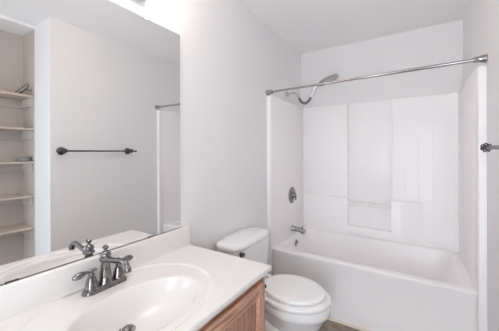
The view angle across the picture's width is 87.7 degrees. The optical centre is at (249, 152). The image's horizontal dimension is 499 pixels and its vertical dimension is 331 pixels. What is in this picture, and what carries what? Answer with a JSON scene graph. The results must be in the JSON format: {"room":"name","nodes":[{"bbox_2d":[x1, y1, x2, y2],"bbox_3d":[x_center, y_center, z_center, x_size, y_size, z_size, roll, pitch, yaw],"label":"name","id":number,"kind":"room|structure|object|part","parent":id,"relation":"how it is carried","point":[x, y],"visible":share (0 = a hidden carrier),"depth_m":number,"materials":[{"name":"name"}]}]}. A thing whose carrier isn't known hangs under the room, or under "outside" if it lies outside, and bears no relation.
{"room":"bathroom","nodes":[
{"label":"bathroom","id":0,"kind":"room"},
{"bbox_2d":[111,0,300,279],"bbox_3d":[-0.473,0.098,1.505,0.100,2.561,4.133,0,0,32],"label":"wall","id":1,"kind":"structure","parent":0,"point":[230,58],"depth_m":1.86,"materials":[{"name":"white paint"}]},
{"bbox_2d":[0,0,181,285],"bbox_3d":[-0.662,-0.131,1.105,0.010,1.139,0.985,0,0,32],"label":"wall mirror","id":2,"kind":"object","parent":1,"relation":"attached to","point":[91,136],"visible":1,"depth_m":1.06,"materials":[{"name":"clear glass"}]},
{"bbox_2d":[0,225,189,321],"bbox_3d":[-0.641,0.494,1.122,0.022,0.112,1.041,0,0,32],"label":"backsplash","id":3,"kind":"structure","parent":1,"relation":"attached to","point":[20,296],"depth_m":1.01,"materials":[{"name":"stone"}]},
{"bbox_2d":[286,74,338,104],"bbox_3d":[0.632,-0.631,2.645,0.545,0.273,0.164,0,0,32],"label":"shower","id":4,"kind":"object","parent":1,"relation":"attached to","point":[333,77],"visible":0.91,"depth_m":2.62,"materials":[{"name":"silver metal"}]},
{"bbox_3d":[0.476,-0.593,2.742,0.158,0.102,0.021,0,0,32],"label":"shower arm","id":5,"kind":"part","parent":4,"relation":"part of","materials":[{"name":"silver metal"}]},
{"bbox_2d":[266,54,487,94],"bbox_3d":[0.791,-0.562,1.983,1.525,0.054,0.050,0,0,34],"label":"shower curtain rod","id":6,"kind":"object","parent":1,"relation":"attached to","point":[483,58],"visible":1,"depth_m":1.80,"materials":[{"name":"grey metal"}]},
{"bbox_2d":[319,319,359,330],"bbox_3d":[0.469,1.425,0.909,2.322,0.100,4.133,0,0,32],"label":"floor","id":7,"kind":"structure","parent":0,"point":[328,325],"depth_m":2.04,"materials":[{"name":"stone"}]},
{"bbox_2d":[198,277,264,330],"bbox_3d":[-0.417,0.977,0.975,0.550,0.802,1.005,0,0,32],"label":"vanity cabinet","id":8,"kind":"object","parent":7,"relation":"on","point":[246,312],"visible":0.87,"depth_m":1.10,"materials":[{"name":"brown wood"}]},
{"bbox_2d":[0,225,270,330],"bbox_3d":[-0.411,0.555,0.977,0.566,0.234,1.041,0,0,32],"label":"countertop","id":9,"kind":"structure","parent":8,"relation":"on","point":[172,284],"depth_m":1.04,"materials":[{"name":"stone"}]},
{"bbox_2d":[72,244,132,296],"bbox_3d":[-0.564,0.467,1.079,0.216,0.174,0.207,0,0,-3],"label":"faucet","id":10,"kind":"object","parent":9,"relation":"on","point":[106,281],"visible":1,"depth_m":1.05,"materials":[{"name":"silver metal"}]},
{"bbox_3d":[-0.640,0.472,1.010,0.026,0.026,0.092,0,0,32],"label":"lever","id":11,"kind":"part","parent":10,"relation":"part of","materials":[{"name":"silver metal"}]},
{"bbox_3d":[-0.627,0.507,1.030,0.049,0.062,0.049,0,0,32],"label":"handle","id":12,"kind":"part","parent":10,"relation":"part of","materials":[{"name":"silver metal"}]},
{"bbox_3d":[-0.597,0.544,1.077,0.058,0.020,0.180,0,0,32],"label":"plate","id":13,"kind":"part","parent":10,"relation":"part of","materials":[{"name":"silver metal"}]},
{"bbox_3d":[-0.523,0.435,1.030,0.164,0.046,0.028,0,0,32],"label":"spout","id":14,"kind":"part","parent":10,"relation":"part of","materials":[{"name":"silver metal"}]},
{"bbox_3d":[-0.567,0.506,1.125,0.049,0.062,0.049,0,0,32],"label":"handle","id":15,"kind":"part","parent":10,"relation":"part of","materials":[{"name":"silver metal"}]},
{"bbox_3d":[-0.554,0.471,1.145,0.026,0.026,0.092,0,0,32],"label":"lever","id":16,"kind":"part","parent":10,"relation":"part of","materials":[{"name":"silver metal"}]},
{"bbox_3d":[-0.064,0.931,1.045,0.008,0.551,0.380,0,0,32],"label":"door","id":17,"kind":"part","parent":8,"relation":"part of","materials":[{"name":"brown wood"}]},
{"bbox_2d":[216,227,331,330],"bbox_3d":[0.174,0.986,1.747,0.707,0.780,0.510,0,0,32],"label":"toilet","id":18,"kind":"object","parent":7,"relation":"on","point":[292,302],"visible":0.74,"depth_m":1.67,"materials":[{"name":"white ceramic"}]},
{"bbox_3d":[-0.031,0.619,1.888,0.212,0.044,0.492,0,0,32],"label":"tank lid","id":19,"kind":"part","parent":18,"relation":"part of","materials":[{"name":"white ceramic"}]},
{"bbox_3d":[-0.033,0.812,1.889,0.194,0.340,0.460,0,0,32],"label":"tank","id":20,"kind":"part","parent":18,"relation":"part of","materials":[{"name":"white ceramic"}]},
{"bbox_3d":[0.292,0.906,1.738,0.424,0.028,0.348,0,0,32],"label":"seat lid","id":21,"kind":"part","parent":18,"relation":"part of","materials":[{"name":"white plastic"}]},
{"bbox_3d":[0.299,0.940,1.734,0.480,0.034,0.398,0,0,32],"label":"seat","id":22,"kind":"part","parent":18,"relation":"part of","materials":[{"name":"white plastic"}]},
{"bbox_2d":[272,227,476,330],"bbox_3d":[1.041,1.128,2.368,1.516,0.492,0.845,0,0,32],"label":"bathtub","id":23,"kind":"object","parent":7,"relation":"on","point":[371,284],"visible":0.76,"depth_m":2.06,"materials":[{"name":"white"}]},
{"bbox_2d":[328,317,369,330],"bbox_3d":[0.830,1.366,2.034,1.438,0.016,0.014,0,0,32],"label":"trim","id":24,"kind":"structure","parent":23,"relation":"attached to","point":[329,318],"depth_m":2.06,"materials":[{"name":"beige wood"}]},
{"bbox_2d":[267,65,487,330],"bbox_3d":[1.026,0.421,2.348,1.522,1.904,0.899,0,0,32],"label":"tub surround","id":25,"kind":"object","parent":23,"relation":"on","point":[412,170],"visible":0.99,"depth_m":2.53,"materials":[{"name":"white plastic"}]},
{"bbox_3d":[0.414,0.176,2.765,0.039,1.412,0.847,0,0,32],"label":"panel","id":26,"kind":"part","parent":25,"relation":"part of","materials":[{"name":"white plastic"}]},
{"bbox_2d":[289,187,296,202],"bbox_3d":[0.478,0.454,2.778,0.054,0.176,0.176,0,0,32],"label":"shower valve","id":27,"kind":"object","parent":25,"relation":"attached to","point":[292,193],"visible":1,"depth_m":2.75,"materials":[{"name":"silver metal"}]},
{"bbox_2d":[291,225,305,233],"bbox_3d":[0.516,0.812,2.748,0.147,0.076,0.062,0,0,32],"label":"tub spout","id":28,"kind":"object","parent":25,"relation":"attached to","point":[301,230],"visible":1,"depth_m":2.73,"materials":[{"name":"grey metal"}]},
{"bbox_3d":[1.242,0.831,2.698,0.440,0.096,0.057,0,0,32],"label":"recess sill","id":29,"kind":"part","parent":25,"relation":"part of","materials":[{"name":"white plastic"}]},
{"bbox_3d":[1.261,0.174,2.723,1.510,1.412,0.013,0,0,32],"label":"panel","id":30,"kind":"part","parent":25,"relation":"part of","materials":[{"name":"white plastic"}]},
{"bbox_3d":[1.662,0.172,1.972,0.039,1.412,0.847,0,0,32],"label":"panel","id":31,"kind":"part","parent":25,"relation":"part of","materials":[{"name":"white plastic"}]},
{"bbox_2d":[238,0,469,53],"bbox_3d":[0.460,-1.236,0.909,2.322,0.100,4.133,0,0,32],"label":"ceiling","id":32,"kind":"structure","parent":0,"point":[308,26],"depth_m":2.27,"materials":[{"name":"white paint"}]},
{"bbox_2d":[301,20,462,107],"bbox_3d":[1.294,0.092,2.771,1.524,2.561,0.100,0,0,32],"label":"wall","id":33,"kind":"structure","parent":0,"point":[441,43],"depth_m":2.63,"materials":[{"name":"white paint"}]},
{"bbox_2d":[463,0,498,330],"bbox_3d":[1.693,0.091,1.328,0.698,2.561,2.108,0,0,32],"label":"wall","id":34,"kind":"structure","parent":0,"point":[481,17],"depth_m":1.50,"materials":[{"name":"white paint"}]},
{"bbox_2d":[480,143,498,151],"bbox_3d":[1.006,-0.024,0.988,0.094,0.070,0.766,0,0,32],"label":"towel bar","id":35,"kind":"object","parent":34,"relation":"attached to","point":[489,147],"visible":1,"depth_m":1.25,"materials":[{"name":"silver metal"}]},
{"bbox_2d":[480,143,491,151],"bbox_3d":[1.156,-0.025,1.270,0.044,0.047,0.044,0,0,-15],"label":"mount","id":36,"kind":"object","parent":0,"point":[484,146],"depth_m":1.26,"materials":[{"name":"metal"}]}
]}

